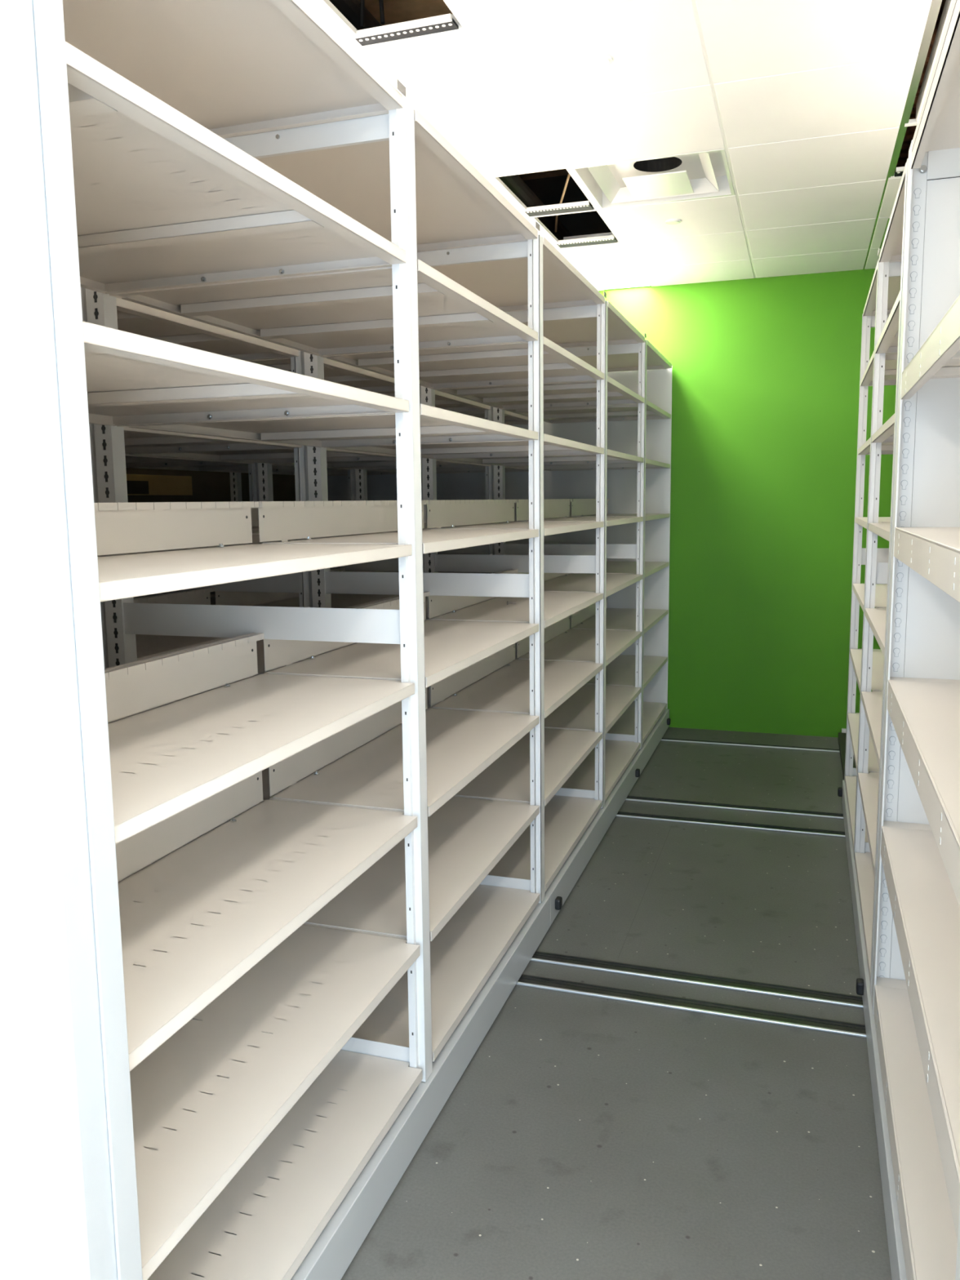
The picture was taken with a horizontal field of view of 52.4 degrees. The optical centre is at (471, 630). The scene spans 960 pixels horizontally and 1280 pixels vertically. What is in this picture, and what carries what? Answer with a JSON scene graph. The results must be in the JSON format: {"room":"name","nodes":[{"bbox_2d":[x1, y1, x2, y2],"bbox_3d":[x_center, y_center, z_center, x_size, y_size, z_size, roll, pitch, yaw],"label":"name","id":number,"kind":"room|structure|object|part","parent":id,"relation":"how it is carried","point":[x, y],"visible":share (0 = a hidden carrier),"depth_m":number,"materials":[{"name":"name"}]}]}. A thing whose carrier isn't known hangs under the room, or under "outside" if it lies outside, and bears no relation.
{"room":"archive storage room","nodes":[
{"label":"archive storage room","id":0,"kind":"room"},
{"bbox_2d":[125,467,295,502],"bbox_3d":[-2.486,-0.821,3.414,0.100,3.750,7.625,2,8,19],"label":"wall","id":1,"kind":"structure","parent":0,"point":[206,486],"depth_m":5.94,"materials":[{"name":"beige paint"}]},
{"bbox_2d":[126,474,192,495],"bbox_3d":[-1.756,-0.800,5.349,0.045,0.110,0.780,2,8,19],"label":"board","id":2,"kind":"object","parent":1,"relation":"attached to","point":[137,484],"visible":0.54,"depth_m":5.42,"materials":[{"name":"wood"}]},
{"bbox_3d":[-1.817,-0.756,5.141,0.025,0.070,0.340,2,8,19],"label":"door","id":3,"kind":"part","parent":2,"relation":"part of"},
{"bbox_2d":[360,0,384,27],"bbox_3d":[-0.307,-2.134,2.956,0.084,0.560,0.014,2,8,19],"label":"hanger","id":4,"kind":"object","parent":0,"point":[362,2],"visible":1,"depth_m":2.99,"materials":[{"name":"metal"}]},
{"bbox_2d":[328,0,572,239],"bbox_3d":[-0.545,-1.847,2.560,0.130,0.110,7.470,2,8,19],"label":"pipe","id":5,"kind":"object","parent":4,"relation":"hanging from","point":[349,9],"visible":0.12,"depth_m":4.57,"materials":[{"name":"metal"}]},
{"bbox_2d":[341,727,891,1279],"bbox_3d":[0.345,1.186,2.733,6.020,0.120,7.845,2,8,19],"label":"floor","id":6,"kind":"structure","parent":0,"point":[583,1137],"depth_m":2.47,"materials":[{"name":"concrete"}]},
{"bbox_2d":[191,708,671,1279],"bbox_3d":[0.063,0.897,3.972,0.820,0.116,5.341,2,8,19],"label":"carriage","id":7,"kind":"object","parent":6,"relation":"on","point":[331,1255],"visible":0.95,"depth_m":2.40,"materials":[{"name":"grey paint"}]},
{"bbox_2d":[0,0,422,1279],"bbox_3d":[-0.687,0.038,1.752,0.838,2.400,1.130,2,8,19],"label":"shelving unit","id":8,"kind":"object","parent":7,"relation":"on","point":[136,1132],"visible":1,"depth_m":1.59,"materials":[{"name":"metal"}]},
{"bbox_3d":[-0.853,0.103,1.272,0.832,2.400,0.105,2,8,19],"label":"panel","id":9,"kind":"part","parent":8,"relation":"part of","materials":[{"name":"paint"}]},
{"bbox_3d":[-0.851,-0.128,1.822,0.367,0.026,1.061,2,8,19],"label":"shelf","id":10,"kind":"part","parent":8,"relation":"part of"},
{"bbox_3d":[-0.847,0.174,1.862,0.367,0.026,1.061,2,8,19],"label":"shelf","id":11,"kind":"part","parent":8,"relation":"part of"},
{"bbox_3d":[-0.843,0.476,1.902,0.367,0.026,1.061,2,8,19],"label":"shelf","id":12,"kind":"part","parent":8,"relation":"part of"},
{"bbox_3d":[-0.836,1.080,1.982,0.367,0.026,1.061,2,8,19],"label":"shelf","id":13,"kind":"part","parent":8,"relation":"part of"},
{"bbox_3d":[-0.667,-0.726,1.677,0.772,0.026,1.061,2,8,19],"label":"shelf","id":14,"kind":"part","parent":8,"relation":"part of","materials":[{"name":"metal"}]},
{"bbox_3d":[-0.663,-0.424,1.717,0.772,0.026,1.061,2,8,19],"label":"shelf","id":15,"kind":"part","parent":8,"relation":"part of","materials":[{"name":"metal"}]},
{"bbox_3d":[-0.480,-0.116,1.697,0.395,0.026,1.061,2,8,19],"label":"shelf","id":16,"kind":"part","parent":8,"relation":"part of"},
{"bbox_3d":[-0.477,0.186,1.737,0.395,0.026,1.061,2,8,19],"label":"shelf","id":17,"kind":"part","parent":8,"relation":"part of","materials":[{"name":"metal"}]},
{"bbox_3d":[-0.473,0.488,1.777,0.395,0.026,1.061,2,8,19],"label":"shelf","id":18,"kind":"part","parent":8,"relation":"part of","materials":[{"name":"metal"}]},
{"bbox_3d":[-0.469,0.790,1.817,0.395,0.026,1.061,2,8,19],"label":"shelf","id":19,"kind":"part","parent":8,"relation":"part of","materials":[{"name":"metal"}]},
{"bbox_3d":[-0.465,1.092,1.857,0.395,0.026,1.061,2,8,19],"label":"shelf","id":20,"kind":"part","parent":8,"relation":"part of","materials":[{"name":"metal"}]},
{"bbox_2d":[84,79,539,1081],"bbox_3d":[-0.346,-0.104,2.761,0.830,2.192,1.130,2,8,19],"label":"shelving unit","id":21,"kind":"object","parent":7,"relation":"on","point":[393,173],"visible":0.65,"depth_m":2.49,"materials":[{"name":"metal"}]},
{"bbox_3d":[-0.491,0.942,2.991,0.367,0.026,1.061,2,8,19],"label":"shelf","id":22,"kind":"part","parent":21,"relation":"part of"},
{"bbox_3d":[-0.502,0.036,2.870,0.367,0.026,1.061,2,8,19],"label":"shelf","id":23,"kind":"part","parent":21,"relation":"part of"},
{"bbox_3d":[-0.506,-0.267,2.830,0.367,0.026,1.061,2,8,19],"label":"shelf","id":24,"kind":"part","parent":21,"relation":"part of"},
{"bbox_3d":[-0.322,-0.865,2.686,0.772,0.026,1.061,2,8,19],"label":"shelf","id":25,"kind":"part","parent":21,"relation":"part of","materials":[{"name":"metal"}]},
{"bbox_3d":[-0.318,-0.562,2.726,0.772,0.026,1.061,2,8,19],"label":"shelf","id":26,"kind":"part","parent":21,"relation":"part of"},
{"bbox_3d":[-0.499,0.338,2.911,0.367,0.026,1.061,2,8,19],"label":"shelf","id":27,"kind":"part","parent":21,"relation":"part of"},
{"bbox_3d":[-0.136,-0.255,2.705,0.395,0.026,1.061,2,8,19],"label":"shelf","id":28,"kind":"part","parent":21,"relation":"part of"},
{"bbox_3d":[-0.132,0.048,2.746,0.395,0.026,1.061,2,8,19],"label":"shelf","id":29,"kind":"part","parent":21,"relation":"part of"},
{"bbox_3d":[-0.128,0.350,2.786,0.395,0.026,1.061,2,8,19],"label":"shelf","id":30,"kind":"part","parent":21,"relation":"part of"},
{"bbox_3d":[-0.125,0.652,2.826,0.395,0.026,1.061,2,8,19],"label":"shelf","id":31,"kind":"part","parent":21,"relation":"part of","materials":[{"name":"metal"}]},
{"bbox_3d":[-0.121,0.954,2.866,0.395,0.026,1.061,2,8,19],"label":"shelf","id":32,"kind":"part","parent":21,"relation":"part of","materials":[{"name":"metal"}]},
{"bbox_2d":[303,221,604,903],"bbox_3d":[-0.002,-0.243,3.770,0.830,2.192,1.130,2,8,19],"label":"shelving unit","id":33,"kind":"object","parent":7,"relation":"on","point":[533,276],"visible":0.56,"depth_m":3.51,"materials":[{"name":"white metal"}]},
{"bbox_3d":[-0.158,-0.103,3.879,0.367,0.026,1.061,2,8,19],"label":"shelf","id":34,"kind":"part","parent":33,"relation":"part of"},
{"bbox_3d":[0.022,-1.003,3.694,0.772,0.026,1.061,2,8,19],"label":"shelf","id":35,"kind":"part","parent":33,"relation":"part of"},
{"bbox_3d":[0.026,-0.701,3.734,0.772,0.026,1.061,2,8,19],"label":"shelf","id":36,"kind":"part","parent":33,"relation":"part of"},
{"bbox_3d":[-0.162,-0.405,3.839,0.367,0.026,1.061,2,8,19],"label":"shelf","id":37,"kind":"part","parent":33,"relation":"part of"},
{"bbox_3d":[-0.154,0.200,3.919,0.367,0.026,1.061,2,8,19],"label":"shelf","id":38,"kind":"part","parent":33,"relation":"part of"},
{"bbox_2d":[506,601,515,604],"bbox_3d":[0.153,-0.107,3.741,0.034,0.013,0.014,-2,8,-10],"label":"screw","id":39,"kind":"object","parent":33,"relation":"on","point":[508,602],"visible":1,"depth_m":3.74,"materials":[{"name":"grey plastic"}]},
{"bbox_3d":[0.209,-0.393,3.714,0.395,0.026,1.061,2,8,19],"label":"shelf","id":40,"kind":"part","parent":33,"relation":"part of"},
{"bbox_3d":[0.212,-0.091,3.754,0.395,0.026,1.061,2,8,19],"label":"shelf","id":41,"kind":"part","parent":33,"relation":"part of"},
{"bbox_3d":[0.216,0.211,3.794,0.395,0.026,1.061,2,8,19],"label":"shelf","id":42,"kind":"part","parent":33,"relation":"part of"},
{"bbox_3d":[0.220,0.514,3.834,0.395,0.026,1.061,2,8,19],"label":"shelf","id":43,"kind":"part","parent":33,"relation":"part of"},
{"bbox_3d":[0.224,0.816,3.875,0.395,0.026,1.061,2,8,19],"label":"shelf","id":44,"kind":"part","parent":33,"relation":"part of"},
{"bbox_2d":[420,291,644,808],"bbox_3d":[0.343,-0.381,4.779,0.830,2.192,1.130,2,8,19],"label":"shelving unit","id":45,"kind":"object","parent":7,"relation":"on","point":[596,708],"visible":0.44,"depth_m":4.50,"materials":[{"name":"white metal"}]},
{"bbox_3d":[0.367,-1.141,4.703,0.772,0.026,1.061,2,8,19],"label":"shelf","id":46,"kind":"part","parent":45,"relation":"part of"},
{"bbox_3d":[0.371,-0.839,4.743,0.772,0.026,1.061,2,8,19],"label":"shelf","id":47,"kind":"part","parent":45,"relation":"part of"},
{"bbox_3d":[0.561,0.073,4.803,0.395,0.026,1.061,2,8,19],"label":"shelf","id":48,"kind":"part","parent":45,"relation":"part of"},
{"bbox_3d":[0.553,-0.531,4.723,0.395,0.026,1.061,2,8,19],"label":"shelf","id":49,"kind":"part","parent":45,"relation":"part of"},
{"bbox_3d":[0.557,-0.229,4.763,0.395,0.026,1.061,2,8,19],"label":"shelf","id":50,"kind":"part","parent":45,"relation":"part of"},
{"bbox_3d":[0.564,0.376,4.843,0.395,0.026,1.061,2,8,19],"label":"shelf","id":51,"kind":"part","parent":45,"relation":"part of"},
{"bbox_3d":[0.568,0.678,4.883,0.395,0.026,1.061,2,8,19],"label":"shelf","id":52,"kind":"part","parent":45,"relation":"part of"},
{"bbox_2d":[493,333,672,749],"bbox_3d":[0.690,-0.520,5.796,0.830,2.192,1.148,2,8,19],"label":"shelving unit","id":53,"kind":"object","parent":7,"relation":"on","point":[644,430],"visible":0.34,"depth_m":6.13,"materials":[{"name":"metal"}]},
{"bbox_3d":[0.712,-1.279,5.712,0.772,0.026,1.061,2,8,19],"label":"shelf","id":54,"kind":"part","parent":53,"relation":"part of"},
{"bbox_3d":[0.715,-0.977,5.752,0.772,0.026,1.061,2,8,19],"label":"shelf","id":55,"kind":"part","parent":53,"relation":"part of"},
{"bbox_3d":[0.870,-0.583,6.331,0.825,2.171,0.012,2,8,19],"label":"panel","id":56,"kind":"part","parent":53,"relation":"part of","materials":[{"name":"white paint"}]},
{"bbox_3d":[0.905,-0.065,5.812,0.395,0.026,1.061,2,8,19],"label":"shelf","id":57,"kind":"part","parent":53,"relation":"part of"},
{"bbox_3d":[0.901,-0.367,5.772,0.395,0.026,1.061,2,8,19],"label":"shelf","id":58,"kind":"part","parent":53,"relation":"part of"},
{"bbox_3d":[0.898,-0.669,5.731,0.395,0.026,1.061,2,8,19],"label":"shelf","id":59,"kind":"part","parent":53,"relation":"part of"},
{"bbox_3d":[0.909,0.237,5.852,0.395,0.026,1.061,2,8,19],"label":"shelf","id":60,"kind":"part","parent":53,"relation":"part of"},
{"bbox_3d":[0.913,0.539,5.892,0.395,0.026,1.061,2,8,19],"label":"shelf","id":61,"kind":"part","parent":53,"relation":"part of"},
{"bbox_2d":[515,973,866,1037],"bbox_3d":[-0.120,1.075,3.128,4.840,0.008,0.062,2,8,19],"label":"rail","id":62,"kind":"object","parent":6,"relation":"on","point":[654,999],"visible":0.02,"depth_m":2.86,"materials":[{"name":"silver metal"}]},
{"bbox_2d":[529,951,863,1008],"bbox_3d":[-0.067,1.053,3.284,4.840,0.008,0.062,2,8,19],"label":"rail","id":63,"kind":"object","parent":6,"relation":"on","point":[848,1000],"visible":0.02,"depth_m":3.02,"materials":[{"name":"silver metal"}]},
{"bbox_2d":[615,811,845,837],"bbox_3d":[0.422,0.857,4.717,4.840,0.008,0.062,2,8,19],"label":"rail","id":64,"kind":"object","parent":6,"relation":"on","point":[659,817],"visible":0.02,"depth_m":4.45,"materials":[{"name":"silver metal"}]},
{"bbox_2d":[625,795,843,818],"bbox_3d":[0.506,0.823,4.962,4.840,0.008,0.062,2,8,19],"label":"rail","id":65,"kind":"object","parent":6,"relation":"on","point":[752,808],"visible":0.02,"depth_m":4.70,"materials":[{"name":"silver metal"}]},
{"bbox_2d":[661,737,839,751],"bbox_3d":[0.910,0.661,6.144,4.840,0.008,0.049,2,8,19],"label":"rail","id":66,"kind":"object","parent":6,"relation":"on","point":[662,739],"visible":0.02,"depth_m":5.88,"materials":[{"name":"silver metal"}]},
{"bbox_2d":[838,732,856,780],"bbox_3d":[2.393,0.722,5.249,0.750,0.083,1.300,2,8,19],"label":"base block","id":67,"kind":"object","parent":6,"relation":"on","point":[842,736],"visible":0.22,"depth_m":5.58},
{"bbox_2d":[837,780,906,1279],"bbox_3d":[1.558,1.030,2.852,0.820,0.112,3.750,2,8,19],"label":"carriage","id":68,"kind":"object","parent":6,"relation":"on","point":[898,1271],"visible":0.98,"depth_m":2.33,"materials":[{"name":"grey paint"}]},
{"bbox_2d":[844,247,901,859],"bbox_3d":[1.984,-0.282,3.883,0.830,2.191,1.168,2,8,19],"label":"shelving unit","id":69,"kind":"object","parent":68,"relation":"on","point":[866,664],"visible":0.27,"depth_m":3.78,"materials":[{"name":"metal"}]},
{"bbox_3d":[1.800,0.772,4.105,0.395,0.026,1.055,2,8,19],"label":"shelf","id":70,"kind":"part","parent":69,"relation":"part of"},
{"bbox_3d":[1.796,0.469,4.064,0.395,0.026,1.055,2,8,19],"label":"shelf","id":71,"kind":"part","parent":69,"relation":"part of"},
{"bbox_3d":[1.792,0.166,4.024,0.395,0.026,1.055,2,8,19],"label":"shelf","id":72,"kind":"part","parent":69,"relation":"part of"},
{"bbox_3d":[1.789,-0.137,3.984,0.395,0.026,1.055,2,8,19],"label":"shelf","id":73,"kind":"part","parent":69,"relation":"part of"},
{"bbox_3d":[1.785,-0.440,3.944,0.395,0.026,1.055,2,8,19],"label":"shelf","id":74,"kind":"part","parent":69,"relation":"part of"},
{"bbox_3d":[1.959,-0.737,3.843,0.772,0.026,1.055,2,8,19],"label":"shelf","id":75,"kind":"part","parent":69,"relation":"part of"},
{"bbox_3d":[1.956,-1.040,3.803,0.772,0.026,1.055,2,8,19],"label":"shelf","id":76,"kind":"part","parent":69,"relation":"part of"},
{"bbox_2d":[854,158,908,995],"bbox_3d":[1.638,-0.137,2.881,0.826,2.176,1.083,2,8,19],"label":"shelving unit","id":77,"kind":"object","parent":68,"relation":"on","point":[892,249],"visible":0.22,"depth_m":3.03,"materials":[{"name":"metal"}]},
{"bbox_3d":[1.453,0.909,3.103,0.395,0.026,1.055,2,8,19],"label":"shelf","id":78,"kind":"part","parent":77,"relation":"part of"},
{"bbox_3d":[1.449,0.606,3.063,0.395,0.026,1.055,2,8,19],"label":"shelf","id":79,"kind":"part","parent":77,"relation":"part of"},
{"bbox_3d":[1.445,0.303,3.023,0.395,0.026,1.055,2,8,19],"label":"shelf","id":80,"kind":"part","parent":77,"relation":"part of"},
{"bbox_3d":[1.441,0.000,2.983,0.395,0.026,1.055,2,8,19],"label":"shelf","id":81,"kind":"part","parent":77,"relation":"part of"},
{"bbox_3d":[1.438,-0.303,2.943,0.395,0.026,1.055,2,8,19],"label":"shelf","id":82,"kind":"part","parent":77,"relation":"part of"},
{"bbox_3d":[1.612,-0.600,2.841,0.772,0.026,1.055,2,8,19],"label":"shelf","id":83,"kind":"part","parent":77,"relation":"part of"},
{"bbox_3d":[1.608,-0.903,2.801,0.772,0.026,1.055,2,8,19],"label":"shelf","id":84,"kind":"part","parent":77,"relation":"part of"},
{"bbox_2d":[871,0,959,1279],"bbox_3d":[1.201,0.030,1.659,0.801,2.176,1.509,2,8,19],"label":"shelving unit","id":85,"kind":"object","parent":68,"relation":"on","point":[915,997],"visible":1,"depth_m":2.19,"materials":[{"name":"white metal"}]},
{"bbox_3d":[1.215,1.060,1.797,0.800,0.074,1.453,2,8,19],"label":"shelf","id":86,"kind":"part","parent":85,"relation":"part of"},
{"bbox_3d":[1.209,0.634,1.741,0.800,0.074,1.453,2,8,19],"label":"shelf","id":87,"kind":"part","parent":85,"relation":"part of","materials":[{"name":"metal"}]},
{"bbox_3d":[1.205,0.257,1.691,0.800,0.074,1.453,2,8,19],"label":"shelf","id":88,"kind":"part","parent":85,"relation":"part of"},
{"bbox_3d":[1.458,-0.059,2.340,0.760,2.153,0.018,2,8,19],"label":"divider panel","id":89,"kind":"part","parent":85,"relation":"part of","materials":[{"name":"white paint"}]},
{"bbox_3d":[1.200,-0.120,1.641,0.800,0.072,1.453,2,8,19],"label":"shelf","id":90,"kind":"part","parent":85,"relation":"part of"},
{"bbox_3d":[1.195,-0.491,1.591,0.800,0.064,1.453,2,8,19],"label":"shelf","id":91,"kind":"part","parent":85,"relation":"part of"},
{"bbox_3d":[0.960,0.127,0.966,0.801,2.172,0.030,2,8,19],"label":"panel","id":92,"kind":"part","parent":85,"relation":"part of","materials":[{"name":"white paint"}]},
{"bbox_3d":[-0.730,0.871,4.240,0.820,0.116,5.341,2,8,19],"label":"carriage","id":93,"kind":"object","parent":6,"relation":"on","visible":0},
{"bbox_2d":[80,287,302,914],"bbox_3d":[-1.140,-0.130,3.029,0.830,2.192,1.130,2,8,19],"label":"shelving unit","id":94,"kind":"object","parent":93,"relation":"on","point":[133,317],"visible":0.11,"depth_m":2.98,"materials":[{"name":"white metal"}]},
{"bbox_3d":[-0.926,0.022,3.013,0.395,0.026,1.061,2,8,19],"label":"shelf","id":95,"kind":"part","parent":94,"relation":"part of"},
{"bbox_3d":[-1.116,-0.890,2.953,0.772,0.026,1.061,2,8,19],"label":"shelf","id":96,"kind":"part","parent":94,"relation":"part of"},
{"bbox_3d":[-1.112,-0.588,2.993,0.772,0.026,1.061,2,8,19],"label":"shelf","id":97,"kind":"part","parent":94,"relation":"part of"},
{"bbox_3d":[-0.930,-0.280,2.973,0.395,0.026,1.061,2,8,19],"label":"shelf","id":98,"kind":"part","parent":94,"relation":"part of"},
{"bbox_2d":[124,350,399,675],"bbox_3d":[-0.796,-0.268,4.037,0.830,2.192,1.130,2,8,19],"label":"shelving unit","id":99,"kind":"object","parent":93,"relation":"on","point":[294,589],"visible":0.16,"depth_m":3.82,"materials":[{"name":"white metal"}]},
{"bbox_3d":[-0.952,-0.128,4.147,0.367,0.026,1.061,2,8,19],"label":"shelf","id":100,"kind":"part","parent":99,"relation":"part of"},
{"bbox_3d":[-0.767,-0.726,4.002,0.772,0.026,1.061,2,8,19],"label":"shelf","id":101,"kind":"part","parent":99,"relation":"part of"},
{"bbox_3d":[-0.771,-1.028,3.962,0.772,0.026,1.061,2,8,19],"label":"shelf","id":102,"kind":"part","parent":99,"relation":"part of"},
{"bbox_3d":[-0.581,-0.116,4.022,0.395,0.026,1.061,2,8,19],"label":"shelf","id":103,"kind":"part","parent":99,"relation":"part of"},
{"bbox_2d":[257,385,491,621],"bbox_3d":[-0.451,-0.406,5.046,0.830,2.192,1.130,2,8,19],"label":"shelving unit","id":104,"kind":"object","parent":93,"relation":"on","point":[445,401],"visible":0.09,"depth_m":4.76,"materials":[{"name":"white metal"}]},
{"bbox_3d":[-0.423,-0.864,5.011,0.772,0.026,1.061,2,8,19],"label":"shelf","id":105,"kind":"part","parent":104,"relation":"part of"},
{"bbox_3d":[-0.427,-1.167,4.970,0.772,0.026,1.061,2,8,19],"label":"shelf","id":106,"kind":"part","parent":104,"relation":"part of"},
{"bbox_3d":[-0.237,-0.254,5.031,0.395,0.026,1.061,2,8,19],"label":"shelf","id":107,"kind":"part","parent":104,"relation":"part of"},
{"bbox_2d":[355,405,528,658],"bbox_3d":[-0.104,-0.546,6.063,0.830,2.192,1.148,2,8,19],"label":"shelving unit","id":108,"kind":"object","parent":93,"relation":"on","point":[456,482],"visible":0.08,"depth_m":6.45,"materials":[{"name":"white paint"}]},
{"bbox_3d":[-0.078,-1.003,6.019,0.772,0.026,1.061,2,8,19],"label":"shelf","id":109,"kind":"part","parent":108,"relation":"part of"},
{"bbox_3d":[0.076,-0.608,6.598,0.825,2.171,0.012,2,8,19],"label":"panel","id":110,"kind":"part","parent":108,"relation":"part of","materials":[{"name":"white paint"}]},
{"bbox_3d":[-0.082,-1.305,5.979,0.772,0.026,1.061,2,8,19],"label":"shelf","id":111,"kind":"part","parent":108,"relation":"part of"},
{"bbox_3d":[-1.524,0.846,4.507,0.820,0.116,5.341,2,8,19],"label":"carriage","id":112,"kind":"object","parent":6,"relation":"on","visible":0},
{"bbox_2d":[124,454,253,598],"bbox_3d":[-1.589,-0.294,4.305,0.830,2.192,1.130,2,8,19],"label":"shelving unit","id":113,"kind":"object","parent":112,"relation":"on","point":[131,460],"visible":0.02,"depth_m":4.40,"materials":[{"name":"white metal"}]},
{"bbox_3d":[-1.375,-0.142,4.290,0.395,0.026,1.061,2,8,19],"label":"shelf","id":114,"kind":"part","parent":113,"relation":"part of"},
{"bbox_3d":[-1.561,-0.752,4.269,0.772,0.026,1.061,2,8,19],"label":"shelf","id":115,"kind":"part","parent":113,"relation":"part of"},
{"bbox_2d":[128,462,352,571],"bbox_3d":[-1.245,-0.432,5.314,0.830,2.192,1.130,2,8,19],"label":"shelving unit","id":116,"kind":"object","parent":112,"relation":"on","point":[251,468],"visible":0.02,"depth_m":5.32,"materials":[{"name":"white metal"}]},
{"bbox_3d":[-1.217,-0.890,5.278,0.772,0.026,1.061,2,8,19],"label":"shelf","id":117,"kind":"part","parent":116,"relation":"part of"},
{"bbox_2d":[229,468,397,544],"bbox_3d":[-0.897,-0.571,6.331,0.830,2.192,1.148,2,8,19],"label":"shelving unit","id":118,"kind":"object","parent":112,"relation":"on","point":[341,484],"visible":0.02,"depth_m":6.76,"materials":[{"name":"white paint"}]},
{"bbox_3d":[-0.872,-1.028,6.287,0.772,0.026,1.061,2,8,19],"label":"shelf","id":119,"kind":"part","parent":118,"relation":"part of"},
{"bbox_3d":[-0.718,-0.634,6.866,0.825,2.171,0.012,2,8,19],"label":"panel","id":120,"kind":"part","parent":118,"relation":"part of","materials":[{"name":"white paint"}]},
{"bbox_2d":[307,0,932,290],"bbox_3d":[0.306,-1.639,2.348,5.812,0.029,7.625,2,8,19],"label":"ceiling","id":121,"kind":"structure","parent":0,"point":[804,100],"depth_m":3.28,"materials":[{"name":"tile"}]},
{"bbox_2d":[351,13,458,47],"bbox_3d":[-0.185,-1.685,2.741,0.295,0.014,0.070,2,8,19],"label":"ceiling vent","id":122,"kind":"object","parent":121,"relation":"in","point":[442,24],"visible":1,"depth_m":2.73,"materials":[{"name":"metal"}]},
{"bbox_2d":[371,13,563,174],"bbox_3d":[0.036,-1.796,3.349,0.300,0.058,1.170,2,8,19],"label":"ceiling light","id":123,"kind":"object","parent":121,"relation":"attached to","point":[449,74],"visible":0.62,"depth_m":3.23,"materials":[{"name":"plastic"}]},
{"bbox_2d":[523,200,593,217],"bbox_3d":[0.397,-1.917,4.438,0.300,0.014,0.107,2,8,19],"label":"ceiling vent","id":124,"kind":"object","parent":121,"relation":"in","point":[584,206],"visible":1,"depth_m":4.42,"materials":[{"name":"metal"}]},
{"bbox_2d":[523,174,611,235],"bbox_3d":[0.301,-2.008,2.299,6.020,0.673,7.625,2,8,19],"label":"ceiling opening","id":125,"kind":"structure","parent":121,"relation":"in","point":[549,190],"depth_m":6.14,"materials":[{"name":"black"}]},
{"bbox_2d":[554,173,570,232],"bbox_3d":[0.459,-2.186,4.874,0.043,0.210,0.637,-1,8,-4],"label":"hanging wire","id":126,"kind":"object","parent":125,"relation":"hanging from","point":[569,175],"visible":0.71,"depth_m":4.82,"materials":[{"name":"metal"}]},
{"bbox_2d":[555,235,617,248],"bbox_3d":[0.591,-1.995,5.007,0.300,0.014,0.110,2,8,19],"label":"ceiling vent","id":127,"kind":"object","parent":121,"relation":"in","point":[609,239],"visible":1,"depth_m":4.99,"materials":[{"name":"metal"}]},
{"bbox_2d":[563,231,637,272],"bbox_3d":[0.720,-2.070,5.350,0.300,0.058,0.585,2,8,19],"label":"ceiling light","id":128,"kind":"object","parent":121,"relation":"attached to","point":[607,257],"visible":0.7,"depth_m":5.33,"materials":[{"name":"plastic"}]},
{"bbox_2d":[588,269,650,289],"bbox_3d":[0.897,-2.141,5.868,0.300,0.058,0.480,2,8,19],"label":"ceiling light","id":129,"kind":"object","parent":121,"relation":"attached to","point":[633,277],"visible":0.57,"depth_m":5.89,"materials":[{"name":"plastic"}]},
{"bbox_2d":[570,148,734,209],"bbox_3d":[0.767,-2.093,4.033,0.594,0.456,0.594,2,8,19],"label":"ceiling vent","id":130,"kind":"object","parent":121,"relation":"in","point":[704,174],"visible":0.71,"depth_m":4.16,"materials":[{"name":"white metal"}]},
{"bbox_3d":[0.797,-1.887,4.142,0.260,0.006,0.310,2,8,19],"label":"plate","id":131,"kind":"part","parent":130,"relation":"part of","materials":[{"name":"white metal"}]},
{"bbox_2d":[879,217,889,248],"bbox_3d":[2.086,-2.003,4.906,0.025,0.020,0.600,2,8,19],"label":"trim","id":132,"kind":"structure","parent":121,"relation":"attached to","point":[886,225],"depth_m":4.90,"materials":[{"name":"metal"}]},
{"bbox_2d":[893,166,904,177],"bbox_3d":[1.872,-1.871,3.947,0.290,0.014,0.090,2,8,19],"label":"ceiling vent","id":133,"kind":"object","parent":121,"relation":"in","point":[899,171],"visible":0.23,"depth_m":3.97,"materials":[{"name":"metal"}]},
{"bbox_3d":[1.873,-1.870,3.952,0.290,0.010,0.072,2,8,19],"label":"perforated plate","id":134,"kind":"part","parent":133,"relation":"part of","materials":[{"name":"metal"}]},
{"bbox_2d":[915,0,952,121],"bbox_3d":[1.514,-1.748,2.850,0.280,0.058,1.170,2,8,19],"label":"ceiling light","id":135,"kind":"object","parent":121,"relation":"attached to","point":[948,3],"visible":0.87,"depth_m":2.99,"materials":[{"name":"plastic"}]},
{"bbox_2d":[358,0,946,180],"bbox_3d":[0.299,-2.467,2.248,6.020,0.250,7.845,2,8,19],"label":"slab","id":136,"kind":"structure","parent":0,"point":[395,11],"depth_m":4.06,"materials":[{"name":"concrete"}]},
{"bbox_2d":[598,268,896,737],"bbox_3d":[1.559,-1.229,6.103,6.020,3.750,0.120,2,8,19],"label":"wall","id":137,"kind":"structure","parent":0,"point":[766,371],"depth_m":6.02,"materials":[{"name":"green paint"}]},
{"bbox_2d":[841,728,846,733],"bbox_3d":[2.591,0.642,5.932,0.640,0.060,0.020,2,8,19],"label":"baseboard","id":138,"kind":"structure","parent":137,"relation":"attached to","point":[843,730],"depth_m":6.02,"materials":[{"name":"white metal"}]},
{"bbox_2d":[863,0,942,268],"bbox_3d":[1.693,-1.875,3.920,0.026,0.022,3.725,2,8,19],"label":"trim","id":139,"kind":"structure","parent":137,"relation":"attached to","point":[935,7],"depth_m":3.16,"materials":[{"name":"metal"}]},
{"bbox_2d":[894,28,937,172],"bbox_3d":[2.206,-2.393,4.593,1.300,0.080,1.850,2,8,19],"label":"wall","id":140,"kind":"structure","parent":0,"point":[904,154],"depth_m":4.60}
]}

